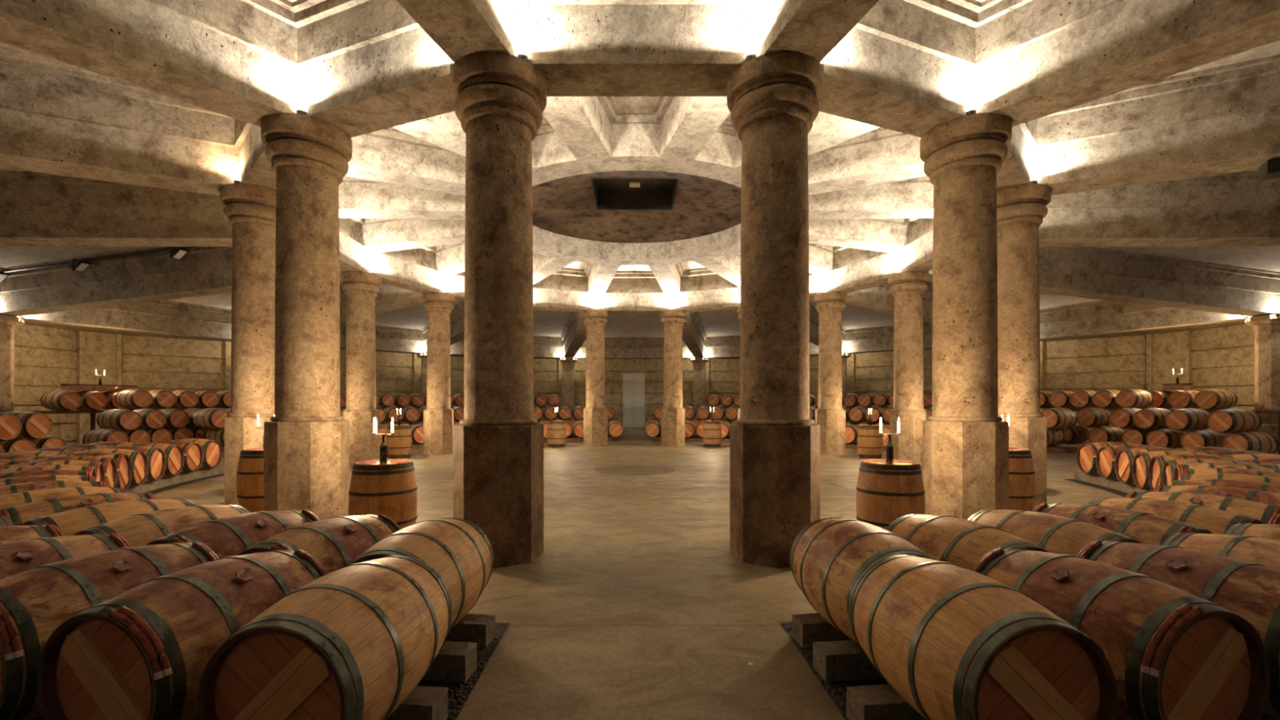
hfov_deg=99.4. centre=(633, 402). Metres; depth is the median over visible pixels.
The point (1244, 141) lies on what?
ceiling beam
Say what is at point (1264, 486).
wine barrel
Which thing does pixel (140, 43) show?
ceiling beam
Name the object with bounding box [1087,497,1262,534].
wine barrel
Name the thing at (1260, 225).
ceiling beam
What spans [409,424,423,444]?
wine barrel
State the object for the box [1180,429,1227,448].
wine barrel
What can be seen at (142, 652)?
wine barrel
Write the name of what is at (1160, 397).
wine barrel
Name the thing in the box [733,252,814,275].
ceiling
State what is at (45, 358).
wall
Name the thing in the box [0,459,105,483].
wine barrel
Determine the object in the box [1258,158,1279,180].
sign box
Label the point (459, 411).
wine barrel
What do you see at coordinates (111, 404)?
wine barrel
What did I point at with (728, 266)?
ceiling beam
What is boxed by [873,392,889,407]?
wine barrel
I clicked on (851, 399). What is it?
wine barrel
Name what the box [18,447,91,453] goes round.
wine barrel
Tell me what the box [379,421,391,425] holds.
wine barrel
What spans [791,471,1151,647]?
rail
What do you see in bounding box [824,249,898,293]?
architrave beam
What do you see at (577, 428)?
wine barrel
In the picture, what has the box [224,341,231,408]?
trim
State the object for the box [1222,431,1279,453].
wine barrel
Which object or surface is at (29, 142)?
ceiling beam
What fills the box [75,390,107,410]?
wine barrel
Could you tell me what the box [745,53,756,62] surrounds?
uplight
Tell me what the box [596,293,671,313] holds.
architrave beam
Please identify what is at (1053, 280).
ceiling beam
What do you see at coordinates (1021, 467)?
wine barrel
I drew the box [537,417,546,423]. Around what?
wine barrel
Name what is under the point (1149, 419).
wine barrel
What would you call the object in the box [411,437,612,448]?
rail
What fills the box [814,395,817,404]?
wine barrel
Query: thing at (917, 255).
architrave beam
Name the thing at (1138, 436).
wine barrel
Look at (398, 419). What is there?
wine bottle
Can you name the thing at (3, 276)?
floodlight
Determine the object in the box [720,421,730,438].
wine barrel
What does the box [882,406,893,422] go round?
wine barrel
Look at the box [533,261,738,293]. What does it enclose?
ceiling
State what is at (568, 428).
wine barrel
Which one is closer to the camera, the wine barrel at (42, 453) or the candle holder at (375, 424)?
the candle holder at (375, 424)
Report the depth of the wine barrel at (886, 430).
17.72 m
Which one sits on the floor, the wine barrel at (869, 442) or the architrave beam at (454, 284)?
the wine barrel at (869, 442)
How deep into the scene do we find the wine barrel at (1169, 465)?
7.51 m
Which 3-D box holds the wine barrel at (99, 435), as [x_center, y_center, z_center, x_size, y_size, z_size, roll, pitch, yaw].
[-15.703,1.112,16.174,0.930,0.690,0.690,0,0,12]
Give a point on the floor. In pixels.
(637, 604)
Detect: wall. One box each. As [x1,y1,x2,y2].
[13,324,76,444]
[121,334,464,423]
[533,359,740,426]
[809,335,1146,431]
[1191,324,1254,435]
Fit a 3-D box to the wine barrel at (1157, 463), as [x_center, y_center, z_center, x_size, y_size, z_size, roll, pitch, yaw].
[8.337,1.112,8.037,0.930,0.690,0.690,0,0,31]
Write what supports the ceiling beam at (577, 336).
on the concrete pillar at (568, 363)
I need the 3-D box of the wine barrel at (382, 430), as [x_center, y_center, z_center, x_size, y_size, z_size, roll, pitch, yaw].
[-8.539,1.112,17.936,0.930,0.690,0.690,0,0,30]
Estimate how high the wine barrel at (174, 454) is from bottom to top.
0.690 m
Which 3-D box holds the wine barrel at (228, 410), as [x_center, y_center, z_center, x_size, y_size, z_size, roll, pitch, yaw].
[-13.420,0.512,18.265,0.930,0.690,0.690,0,0,22]
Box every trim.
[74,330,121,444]
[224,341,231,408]
[411,353,421,420]
[558,358,562,418]
[705,358,709,419]
[846,353,856,420]
[1040,341,1044,391]
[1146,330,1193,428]
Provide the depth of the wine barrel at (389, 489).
5.74 m
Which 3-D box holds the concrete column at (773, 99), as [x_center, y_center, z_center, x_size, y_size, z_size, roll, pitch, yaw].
[1.481,-0.890,5.702,0.984,4.980,0.984,0,0,-11]
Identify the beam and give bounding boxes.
[0,0,299,126]
[0,108,239,195]
[0,205,232,246]
[0,264,341,316]
[23,307,231,340]
[239,124,275,190]
[299,26,454,137]
[338,182,465,220]
[339,231,370,272]
[339,285,423,323]
[339,334,424,353]
[345,134,465,195]
[361,219,465,252]
[370,249,444,293]
[392,111,542,173]
[395,0,516,62]
[424,316,464,352]
[435,244,535,274]
[444,273,464,300]
[450,342,564,358]
[516,4,756,96]
[532,123,741,265]
[533,253,577,284]
[533,287,596,312]
[542,96,613,164]
[564,312,586,357]
[573,347,693,358]
[588,262,621,293]
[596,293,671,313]
[647,262,679,293]
[657,96,730,164]
[671,287,740,312]
[682,312,703,357]
[692,253,740,287]
[703,342,818,358]
[728,111,879,174]
[733,244,833,274]
[756,0,879,62]
[808,134,927,195]
[808,182,933,220]
[808,219,907,252]
[808,272,824,300]
[808,320,843,352]
[818,27,973,137]
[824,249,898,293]
[843,334,932,353]
[844,285,932,324]
[898,230,933,272]
[928,264,1278,316]
[973,0,1279,126]
[996,124,1031,189]
[1031,106,1279,195]
[1039,205,1279,246]
[1040,307,1244,340]
[1278,293,1279,311]
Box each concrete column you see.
[220,183,275,505]
[260,112,352,519]
[339,271,381,465]
[422,292,455,454]
[449,52,546,568]
[582,309,608,446]
[659,309,686,446]
[726,52,823,568]
[737,305,740,418]
[813,292,847,454]
[888,271,929,465]
[920,112,1012,519]
[996,183,1051,506]
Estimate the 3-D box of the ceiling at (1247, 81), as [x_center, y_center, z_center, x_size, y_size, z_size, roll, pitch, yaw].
[0.037,-3.997,12.960,39.568,1.380,39.568,0,0,45]
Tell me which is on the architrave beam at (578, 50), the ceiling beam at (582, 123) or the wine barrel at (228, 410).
the ceiling beam at (582, 123)
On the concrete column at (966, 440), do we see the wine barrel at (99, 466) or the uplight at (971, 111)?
the uplight at (971, 111)
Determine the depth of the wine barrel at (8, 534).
3.45 m
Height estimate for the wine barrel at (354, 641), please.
0.690 m
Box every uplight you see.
[234,179,240,183]
[296,108,306,115]
[517,53,528,61]
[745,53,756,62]
[966,108,976,115]
[1031,179,1037,183]
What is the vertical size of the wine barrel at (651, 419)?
0.690 m
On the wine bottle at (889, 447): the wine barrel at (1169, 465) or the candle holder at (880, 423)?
the candle holder at (880, 423)
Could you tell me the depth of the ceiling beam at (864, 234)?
13.86 m
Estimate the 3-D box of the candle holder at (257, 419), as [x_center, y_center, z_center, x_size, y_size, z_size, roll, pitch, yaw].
[-5.210,0.262,7.713,0.242,0.203,0.042,0,0,-34]
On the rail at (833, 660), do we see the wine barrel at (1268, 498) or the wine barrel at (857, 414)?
the wine barrel at (1268, 498)
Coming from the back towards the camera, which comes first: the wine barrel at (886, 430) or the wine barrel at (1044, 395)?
the wine barrel at (1044, 395)
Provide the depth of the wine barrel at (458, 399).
28.15 m
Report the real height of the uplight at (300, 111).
0.075 m
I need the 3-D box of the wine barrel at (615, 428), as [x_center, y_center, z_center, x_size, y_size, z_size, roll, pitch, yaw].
[-0.758,1.112,22.843,0.690,0.690,0.930,0,0,-5]
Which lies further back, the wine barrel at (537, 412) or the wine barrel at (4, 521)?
the wine barrel at (537, 412)
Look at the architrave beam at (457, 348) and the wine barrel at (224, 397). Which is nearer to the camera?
the wine barrel at (224, 397)
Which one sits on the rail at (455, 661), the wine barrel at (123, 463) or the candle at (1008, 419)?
the wine barrel at (123, 463)
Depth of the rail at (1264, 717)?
2.49 m
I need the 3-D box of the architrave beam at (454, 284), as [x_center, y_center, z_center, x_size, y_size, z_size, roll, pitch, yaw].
[-5.095,-3.710,18.092,0.580,0.660,3.003,0,0,45]
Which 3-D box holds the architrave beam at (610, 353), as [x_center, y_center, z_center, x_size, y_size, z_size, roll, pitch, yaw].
[0.037,-3.025,32.870,8.032,0.660,0.560,0,0,0]
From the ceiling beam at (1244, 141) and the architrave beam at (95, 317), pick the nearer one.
the ceiling beam at (1244, 141)
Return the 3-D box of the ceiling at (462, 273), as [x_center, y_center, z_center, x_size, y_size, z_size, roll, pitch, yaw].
[-3.722,-4.587,16.719,3.590,1.072,2.370,0,0,45]
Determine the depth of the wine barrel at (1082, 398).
19.75 m
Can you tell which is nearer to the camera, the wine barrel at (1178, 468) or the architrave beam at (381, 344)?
the wine barrel at (1178, 468)
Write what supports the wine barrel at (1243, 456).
on the rail at (1264, 717)
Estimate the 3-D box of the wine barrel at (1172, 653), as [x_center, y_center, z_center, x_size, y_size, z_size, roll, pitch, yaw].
[2.199,1.112,2.593,0.690,0.690,0.933,0,0,-12]
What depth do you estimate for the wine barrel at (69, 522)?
3.99 m
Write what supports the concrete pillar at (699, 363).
on the floor
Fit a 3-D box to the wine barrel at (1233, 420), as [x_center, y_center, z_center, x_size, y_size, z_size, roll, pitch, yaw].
[16.396,0.502,14.821,0.930,0.690,0.690,0,0,-6]
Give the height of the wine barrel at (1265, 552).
0.690 m
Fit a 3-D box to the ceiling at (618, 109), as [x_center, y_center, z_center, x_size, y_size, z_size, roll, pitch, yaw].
[2.378,-4.587,8.578,7.052,1.072,5.459,0,0,0]
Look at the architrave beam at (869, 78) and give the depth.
6.09 m
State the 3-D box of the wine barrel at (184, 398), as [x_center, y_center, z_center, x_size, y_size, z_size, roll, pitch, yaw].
[-16.609,-0.130,19.979,0.930,0.690,0.690,0,0,23]
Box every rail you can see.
[124,466,495,648]
[386,685,448,719]
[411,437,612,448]
[422,640,476,682]
[656,437,885,451]
[658,431,1066,453]
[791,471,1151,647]
[813,640,882,681]
[846,684,926,719]
[1046,446,1078,453]
[1260,713,1279,719]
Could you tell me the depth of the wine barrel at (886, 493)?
5.74 m
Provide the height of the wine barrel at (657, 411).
0.690 m
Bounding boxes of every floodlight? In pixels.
[0,271,9,283]
[71,258,92,272]
[168,246,189,260]
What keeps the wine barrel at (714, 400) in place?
on the rack at (851, 407)
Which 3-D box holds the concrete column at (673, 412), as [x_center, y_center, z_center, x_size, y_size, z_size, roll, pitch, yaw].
[1.481,-0.890,20.218,0.984,4.980,0.984,0,0,11]
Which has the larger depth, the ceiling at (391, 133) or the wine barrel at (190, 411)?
the wine barrel at (190, 411)
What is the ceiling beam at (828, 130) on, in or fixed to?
on the architrave beam at (1015, 169)
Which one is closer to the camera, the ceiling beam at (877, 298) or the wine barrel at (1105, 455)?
the wine barrel at (1105, 455)
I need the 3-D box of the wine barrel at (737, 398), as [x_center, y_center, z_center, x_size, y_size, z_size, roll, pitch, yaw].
[5.941,-0.130,30.033,0.690,0.690,0.930,0,0,19]
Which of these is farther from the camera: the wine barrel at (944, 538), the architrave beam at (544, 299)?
the architrave beam at (544, 299)
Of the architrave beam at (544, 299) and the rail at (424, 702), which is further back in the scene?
the architrave beam at (544, 299)
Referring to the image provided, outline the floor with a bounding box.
[66,427,1124,719]
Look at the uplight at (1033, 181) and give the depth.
8.36 m
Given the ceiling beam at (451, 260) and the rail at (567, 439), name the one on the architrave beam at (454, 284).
the ceiling beam at (451, 260)
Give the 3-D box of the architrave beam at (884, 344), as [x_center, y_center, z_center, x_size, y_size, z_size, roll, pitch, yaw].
[14.116,-3.025,27.038,8.032,0.660,0.560,0,0,45]
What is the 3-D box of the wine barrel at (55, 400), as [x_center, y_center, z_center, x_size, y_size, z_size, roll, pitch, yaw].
[-18.801,-0.075,17.859,0.930,0.690,0.690,0,0,15]
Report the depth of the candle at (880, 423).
5.99 m
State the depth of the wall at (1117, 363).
24.31 m
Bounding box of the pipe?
[0,246,199,272]
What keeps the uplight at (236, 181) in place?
on the concrete column at (250, 209)
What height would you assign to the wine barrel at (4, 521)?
0.690 m
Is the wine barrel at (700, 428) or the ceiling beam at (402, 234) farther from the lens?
the wine barrel at (700, 428)
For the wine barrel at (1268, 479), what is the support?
on the rail at (833, 660)
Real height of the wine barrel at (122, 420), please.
0.690 m
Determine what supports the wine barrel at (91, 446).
on the rail
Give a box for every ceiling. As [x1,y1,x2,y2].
[0,0,1279,347]
[23,320,1244,359]
[338,217,464,270]
[342,176,387,183]
[364,127,453,152]
[453,253,535,276]
[532,170,741,243]
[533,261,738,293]
[535,115,555,136]
[596,96,907,152]
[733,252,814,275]
[808,217,933,270]
[882,176,929,183]
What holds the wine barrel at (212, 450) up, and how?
on the rail at (455, 661)
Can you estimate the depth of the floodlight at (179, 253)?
14.74 m
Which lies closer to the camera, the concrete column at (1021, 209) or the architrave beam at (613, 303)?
the concrete column at (1021, 209)
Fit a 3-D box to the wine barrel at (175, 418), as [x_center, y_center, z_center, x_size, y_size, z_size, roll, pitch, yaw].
[-15.252,0.532,17.892,0.930,0.690,0.690,0,0,18]
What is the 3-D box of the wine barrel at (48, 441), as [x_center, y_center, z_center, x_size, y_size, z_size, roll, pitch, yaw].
[-14.228,1.112,12.928,0.930,0.690,0.690,0,0,0]
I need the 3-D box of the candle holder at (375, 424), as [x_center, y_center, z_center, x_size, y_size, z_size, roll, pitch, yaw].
[-2.760,0.262,5.972,0.240,0.203,0.138,0,0,0]
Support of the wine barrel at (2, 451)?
on the rail
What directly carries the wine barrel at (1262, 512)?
on the rail at (833, 660)
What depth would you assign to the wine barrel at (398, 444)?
15.53 m
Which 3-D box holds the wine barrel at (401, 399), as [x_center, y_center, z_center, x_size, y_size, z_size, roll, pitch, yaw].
[-11.496,-0.130,26.864,0.690,0.690,0.930,0,0,-40]
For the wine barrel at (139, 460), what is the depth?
9.11 m
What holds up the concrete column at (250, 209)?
on the floor
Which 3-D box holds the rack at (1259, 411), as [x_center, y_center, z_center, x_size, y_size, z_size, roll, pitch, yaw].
[18.853,0.912,17.131,1.054,1.375,7.895,0,0,-13]
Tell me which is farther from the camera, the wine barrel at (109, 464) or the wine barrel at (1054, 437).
the wine barrel at (1054, 437)
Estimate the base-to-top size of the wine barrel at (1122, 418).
0.690 m
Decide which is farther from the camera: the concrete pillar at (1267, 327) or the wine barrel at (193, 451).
the concrete pillar at (1267, 327)
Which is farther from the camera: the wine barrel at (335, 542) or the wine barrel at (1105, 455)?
the wine barrel at (1105, 455)
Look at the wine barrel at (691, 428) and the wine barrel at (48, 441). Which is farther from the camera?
the wine barrel at (691, 428)
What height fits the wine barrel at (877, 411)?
0.690 m
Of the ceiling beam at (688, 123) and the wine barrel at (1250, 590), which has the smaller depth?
the wine barrel at (1250, 590)
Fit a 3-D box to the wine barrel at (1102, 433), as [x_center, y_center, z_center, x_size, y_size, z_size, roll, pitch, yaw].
[15.712,1.112,18.000,0.930,0.690,0.690,0,0,-18]
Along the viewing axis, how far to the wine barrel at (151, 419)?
17.02 m
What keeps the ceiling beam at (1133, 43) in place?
on the concrete pillar
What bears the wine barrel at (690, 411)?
on the wine barrel at (695, 420)
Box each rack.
[0,409,107,431]
[126,406,559,422]
[708,406,1120,444]
[1106,408,1279,453]
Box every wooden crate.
[60,383,93,390]
[92,384,115,391]
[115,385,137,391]
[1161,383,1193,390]
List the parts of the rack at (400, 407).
rail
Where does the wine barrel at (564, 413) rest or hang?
on the wine barrel
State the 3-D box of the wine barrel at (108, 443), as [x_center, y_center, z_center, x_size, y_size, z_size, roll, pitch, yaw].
[-10.319,1.112,10.747,0.930,0.690,0.690,0,0,-12]
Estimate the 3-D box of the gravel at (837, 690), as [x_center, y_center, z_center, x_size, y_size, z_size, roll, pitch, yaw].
[6.344,1.587,6.107,13.786,0.014,4.073,0,0,-43]
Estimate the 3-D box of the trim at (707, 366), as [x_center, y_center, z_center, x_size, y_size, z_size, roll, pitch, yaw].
[4.393,-0.625,34.800,0.900,4.450,0.320,0,0,0]
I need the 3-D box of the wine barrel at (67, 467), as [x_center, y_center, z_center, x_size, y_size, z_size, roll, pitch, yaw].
[-7.293,1.112,6.684,0.933,0.690,0.690,0,0,-41]
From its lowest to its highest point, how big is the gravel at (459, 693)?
0.014 m
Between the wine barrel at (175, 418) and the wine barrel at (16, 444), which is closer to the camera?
the wine barrel at (16, 444)
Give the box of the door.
[622,373,644,427]
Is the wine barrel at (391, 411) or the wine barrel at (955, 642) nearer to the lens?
the wine barrel at (955, 642)
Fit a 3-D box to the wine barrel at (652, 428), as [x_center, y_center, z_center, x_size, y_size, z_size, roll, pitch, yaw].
[0.832,1.112,22.843,0.690,0.690,0.930,0,0,5]
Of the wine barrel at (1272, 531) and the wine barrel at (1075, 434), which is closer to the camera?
the wine barrel at (1272, 531)
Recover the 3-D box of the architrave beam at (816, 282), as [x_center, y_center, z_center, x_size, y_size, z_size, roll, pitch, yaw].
[5.169,-3.710,18.092,3.003,0.660,0.580,0,0,45]
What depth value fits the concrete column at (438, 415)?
16.76 m
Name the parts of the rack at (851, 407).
rail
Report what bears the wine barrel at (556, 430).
on the floor
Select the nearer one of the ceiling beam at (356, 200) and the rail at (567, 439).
the ceiling beam at (356, 200)
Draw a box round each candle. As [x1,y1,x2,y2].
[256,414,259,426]
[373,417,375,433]
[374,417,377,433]
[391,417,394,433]
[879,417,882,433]
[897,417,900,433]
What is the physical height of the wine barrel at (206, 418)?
0.690 m
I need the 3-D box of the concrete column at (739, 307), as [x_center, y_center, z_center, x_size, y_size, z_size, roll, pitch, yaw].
[4.148,-0.890,19.113,0.984,4.980,0.984,0,0,34]
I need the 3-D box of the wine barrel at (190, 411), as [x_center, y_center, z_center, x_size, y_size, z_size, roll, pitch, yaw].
[-15.016,0.532,18.572,0.930,0.690,0.690,0,0,20]
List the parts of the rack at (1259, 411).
rail, post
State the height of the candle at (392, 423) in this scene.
0.180 m
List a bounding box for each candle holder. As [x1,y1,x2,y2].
[256,414,263,428]
[372,417,394,435]
[878,417,901,435]
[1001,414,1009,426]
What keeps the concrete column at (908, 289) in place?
on the floor
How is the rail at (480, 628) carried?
on the gravel at (459, 693)
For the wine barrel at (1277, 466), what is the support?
on the rail at (1264, 717)
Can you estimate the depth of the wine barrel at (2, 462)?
7.49 m
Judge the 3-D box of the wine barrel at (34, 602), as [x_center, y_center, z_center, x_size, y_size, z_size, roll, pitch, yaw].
[-2.715,1.112,2.734,0.690,0.690,0.933,0,0,15]
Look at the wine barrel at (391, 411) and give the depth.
22.78 m
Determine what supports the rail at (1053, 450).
on the floor
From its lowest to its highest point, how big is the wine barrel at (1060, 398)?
0.690 m
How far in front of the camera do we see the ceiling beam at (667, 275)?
18.02 m
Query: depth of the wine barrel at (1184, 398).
18.15 m
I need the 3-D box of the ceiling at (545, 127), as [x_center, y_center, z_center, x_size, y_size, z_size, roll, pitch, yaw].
[-1.997,-4.587,8.048,2.370,1.072,3.590,0,0,22]
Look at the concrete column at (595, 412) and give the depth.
19.89 m
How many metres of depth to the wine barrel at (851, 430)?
18.81 m
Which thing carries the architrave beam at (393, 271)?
on the concrete column at (361, 289)
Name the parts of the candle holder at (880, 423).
arm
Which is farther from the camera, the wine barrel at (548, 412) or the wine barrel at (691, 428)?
the wine barrel at (548, 412)
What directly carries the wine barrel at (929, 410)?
on the wine barrel
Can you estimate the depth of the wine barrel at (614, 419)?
27.02 m
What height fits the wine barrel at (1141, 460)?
0.690 m
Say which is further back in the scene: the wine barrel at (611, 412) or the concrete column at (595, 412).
the wine barrel at (611, 412)
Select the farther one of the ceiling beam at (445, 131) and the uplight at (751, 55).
the ceiling beam at (445, 131)
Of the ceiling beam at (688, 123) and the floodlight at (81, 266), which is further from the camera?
the floodlight at (81, 266)
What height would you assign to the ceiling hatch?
0.510 m
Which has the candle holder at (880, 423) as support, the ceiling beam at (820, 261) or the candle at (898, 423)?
the candle at (898, 423)
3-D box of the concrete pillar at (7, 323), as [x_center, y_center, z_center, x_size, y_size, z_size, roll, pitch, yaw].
[-19.873,-0.545,16.920,1.126,4.290,1.126,0,0,11]
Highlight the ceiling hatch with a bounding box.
[591,177,679,209]
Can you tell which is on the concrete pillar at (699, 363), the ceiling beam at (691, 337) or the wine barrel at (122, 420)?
the ceiling beam at (691, 337)
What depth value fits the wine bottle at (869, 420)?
15.77 m
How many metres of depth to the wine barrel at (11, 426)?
11.97 m
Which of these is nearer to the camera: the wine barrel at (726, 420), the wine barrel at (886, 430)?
the wine barrel at (886, 430)
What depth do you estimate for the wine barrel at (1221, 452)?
8.72 m
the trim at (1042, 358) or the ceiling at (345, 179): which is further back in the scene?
the trim at (1042, 358)
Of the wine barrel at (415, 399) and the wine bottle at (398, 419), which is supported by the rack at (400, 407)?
the wine barrel at (415, 399)
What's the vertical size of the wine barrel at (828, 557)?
0.690 m
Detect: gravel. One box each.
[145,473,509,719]
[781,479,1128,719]
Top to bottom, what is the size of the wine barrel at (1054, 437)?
0.690 m
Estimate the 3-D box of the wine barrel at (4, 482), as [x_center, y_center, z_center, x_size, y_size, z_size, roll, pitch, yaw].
[-6.315,1.112,5.695,0.690,0.690,0.933,0,0,41]
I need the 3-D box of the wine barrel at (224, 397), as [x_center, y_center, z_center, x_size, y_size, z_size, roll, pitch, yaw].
[-15.996,-0.130,21.285,0.930,0.690,0.690,0,0,27]
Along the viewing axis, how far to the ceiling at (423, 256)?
15.41 m
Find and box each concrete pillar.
[0,315,24,411]
[417,352,426,406]
[559,357,577,420]
[689,357,708,420]
[841,352,850,406]
[1244,314,1279,454]
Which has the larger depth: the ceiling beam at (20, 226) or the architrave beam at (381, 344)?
the architrave beam at (381, 344)
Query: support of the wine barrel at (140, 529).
on the rail at (455, 661)
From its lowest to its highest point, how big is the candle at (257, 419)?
0.180 m
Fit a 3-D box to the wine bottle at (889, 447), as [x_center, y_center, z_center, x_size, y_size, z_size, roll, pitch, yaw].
[2.834,0.515,6.001,0.077,0.322,0.077,0,0,0]
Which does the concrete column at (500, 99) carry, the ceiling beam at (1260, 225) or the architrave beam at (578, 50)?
the architrave beam at (578, 50)
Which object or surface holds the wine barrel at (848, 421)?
on the rail at (1053, 450)
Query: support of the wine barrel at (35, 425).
on the wine barrel at (48, 441)
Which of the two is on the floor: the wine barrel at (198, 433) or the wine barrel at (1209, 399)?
the wine barrel at (198, 433)
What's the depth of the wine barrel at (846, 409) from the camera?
23.75 m
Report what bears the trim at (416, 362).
attached to the wall at (148, 363)
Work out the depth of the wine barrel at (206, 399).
20.41 m
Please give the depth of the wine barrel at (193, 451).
11.00 m
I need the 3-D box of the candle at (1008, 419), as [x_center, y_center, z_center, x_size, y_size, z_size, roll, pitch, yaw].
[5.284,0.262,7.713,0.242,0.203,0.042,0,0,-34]
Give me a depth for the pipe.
15.31 m
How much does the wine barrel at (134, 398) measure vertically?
0.690 m
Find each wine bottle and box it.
[98,375,102,384]
[379,435,386,464]
[397,415,399,425]
[868,415,871,425]
[885,435,893,464]
[1176,374,1179,383]
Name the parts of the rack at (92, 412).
rail, post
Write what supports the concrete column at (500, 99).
on the floor
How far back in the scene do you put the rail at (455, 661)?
3.11 m
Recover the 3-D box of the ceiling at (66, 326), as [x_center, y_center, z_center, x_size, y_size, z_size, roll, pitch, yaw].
[0.037,-2.970,12.960,49.039,0.300,49.039,0,0,0]
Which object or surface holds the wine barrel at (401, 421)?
on the rail
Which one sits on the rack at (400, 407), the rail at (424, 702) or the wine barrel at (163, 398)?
the wine barrel at (163, 398)
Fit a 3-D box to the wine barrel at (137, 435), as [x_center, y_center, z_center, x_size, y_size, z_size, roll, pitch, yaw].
[-15.568,1.112,16.778,0.930,0.690,0.690,0,0,14]
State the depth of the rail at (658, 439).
21.84 m
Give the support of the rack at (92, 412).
on the floor
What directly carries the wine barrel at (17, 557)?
on the rail
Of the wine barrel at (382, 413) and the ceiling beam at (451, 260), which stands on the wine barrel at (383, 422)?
the wine barrel at (382, 413)
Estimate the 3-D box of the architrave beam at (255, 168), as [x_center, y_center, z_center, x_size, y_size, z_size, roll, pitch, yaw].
[-5.095,-3.710,7.828,3.003,0.660,0.580,0,0,45]
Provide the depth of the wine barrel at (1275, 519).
3.89 m
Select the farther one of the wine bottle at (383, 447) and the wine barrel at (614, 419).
the wine barrel at (614, 419)
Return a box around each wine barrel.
[0,412,22,441]
[0,437,35,453]
[0,444,4,453]
[0,450,66,456]
[0,454,42,461]
[0,458,22,466]
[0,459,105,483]
[0,464,96,481]
[0,469,90,479]
[0,474,95,486]
[0,480,106,495]
[0,486,125,508]
[0,492,156,525]
[0,515,13,526]
[0,524,63,543]
[0,533,131,579]
[0,541,218,719]
[3,410,53,439]
[17,455,117,487]
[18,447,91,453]
[21,498,195,536]
[29,435,66,448]
[37,548,328,719]
[40,390,82,410]
[40,452,132,491]
[52,444,114,449]
[66,448,148,487]
[74,504,249,546]
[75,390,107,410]
[82,428,128,444]
[88,441,135,446]
[95,445,165,482]
[96,408,141,431]
[102,391,125,409]
[115,388,153,408]
[124,428,151,443]
[124,443,184,478]
[133,408,166,430]
[141,440,203,473]
[146,427,172,442]
[146,508,320,558]
[147,389,176,408]
[158,408,189,429]
[165,426,193,439]
[169,438,222,470]
[171,390,198,408]
[182,408,199,427]
[185,426,207,439]
[191,408,228,429]
[193,390,219,408]
[197,555,453,719]
[204,426,224,446]
[215,391,231,408]
[223,408,231,413]
[236,447,263,512]
[236,513,400,573]
[340,392,346,407]
[340,407,345,416]
[348,458,417,528]
[349,517,493,629]
[375,394,379,405]
[375,406,386,422]
[377,392,395,407]
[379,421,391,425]
[379,426,386,445]
[382,406,403,422]
[386,424,412,458]
[393,393,409,406]
[394,420,409,424]
[400,406,419,422]
[408,393,424,406]
[408,420,423,424]
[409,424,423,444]
[417,406,426,422]
[423,394,426,406]
[452,393,464,406]
[452,406,464,421]
[533,394,546,406]
[533,406,542,419]
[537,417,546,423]
[538,421,547,438]
[542,406,556,420]
[546,394,559,406]
[546,420,565,447]
[556,406,571,420]
[564,422,571,437]
[566,417,577,425]
[571,406,584,420]
[571,421,583,437]
[604,405,614,419]
[607,421,623,437]
[608,417,622,423]
[644,421,661,437]
[646,417,659,423]
[653,406,663,419]
[684,406,696,419]
[684,421,697,437]
[690,417,702,425]
[695,420,703,434]
[696,406,711,420]
[696,422,703,437]
[702,420,721,447]
[707,394,720,406]
[711,406,725,420]
[720,394,733,406]
[720,417,732,423]
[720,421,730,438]
[725,406,738,420]
[733,394,740,406]
[790,517,936,643]
[809,394,815,406]
[809,406,817,420]
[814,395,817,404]
[842,406,850,421]
[843,393,859,406]
[845,420,859,424]
[845,424,858,444]
[848,406,867,422]
[848,555,1117,719]
[856,458,924,528]
[857,393,874,406]
[857,424,883,458]
[858,420,876,424]
[865,406,884,422]
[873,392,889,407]
[875,421,889,425]
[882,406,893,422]
[882,426,889,445]
[885,514,1048,570]
[888,393,893,406]
[923,392,932,407]
[923,407,932,419]
[967,509,1142,555]
[971,546,1270,719]
[1008,447,1035,511]
[1033,502,1213,545]
[1040,391,1053,408]
[1040,408,1077,429]
[1046,427,1064,446]
[1048,390,1075,408]
[1061,424,1088,444]
[1070,390,1097,408]
[1075,407,1111,427]
[1076,441,1142,475]
[1076,539,1279,718]
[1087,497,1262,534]
[1088,426,1124,443]
[1092,389,1120,408]
[1096,444,1168,480]
[1109,407,1142,429]
[1115,388,1153,408]
[1115,447,1189,485]
[1121,427,1153,445]
[1125,491,1279,524]
[1132,450,1218,490]
[1133,408,1171,430]
[1146,428,1187,448]
[1147,390,1173,408]
[1148,453,1243,491]
[1153,484,1279,506]
[1162,457,1266,485]
[1162,533,1279,570]
[1164,408,1210,431]
[1168,389,1200,408]
[1171,478,1279,493]
[1173,462,1279,480]
[1177,446,1246,452]
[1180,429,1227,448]
[1180,467,1279,478]
[1180,472,1279,484]
[1194,388,1237,409]
[1199,449,1279,456]
[1207,408,1262,433]
[1221,453,1279,460]
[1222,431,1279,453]
[1224,523,1279,540]
[1243,457,1279,465]
[1265,463,1279,469]
[1268,513,1279,524]
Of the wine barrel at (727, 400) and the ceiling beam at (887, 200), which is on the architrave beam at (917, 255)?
the ceiling beam at (887, 200)
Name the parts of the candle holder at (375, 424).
arm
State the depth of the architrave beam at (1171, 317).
20.01 m

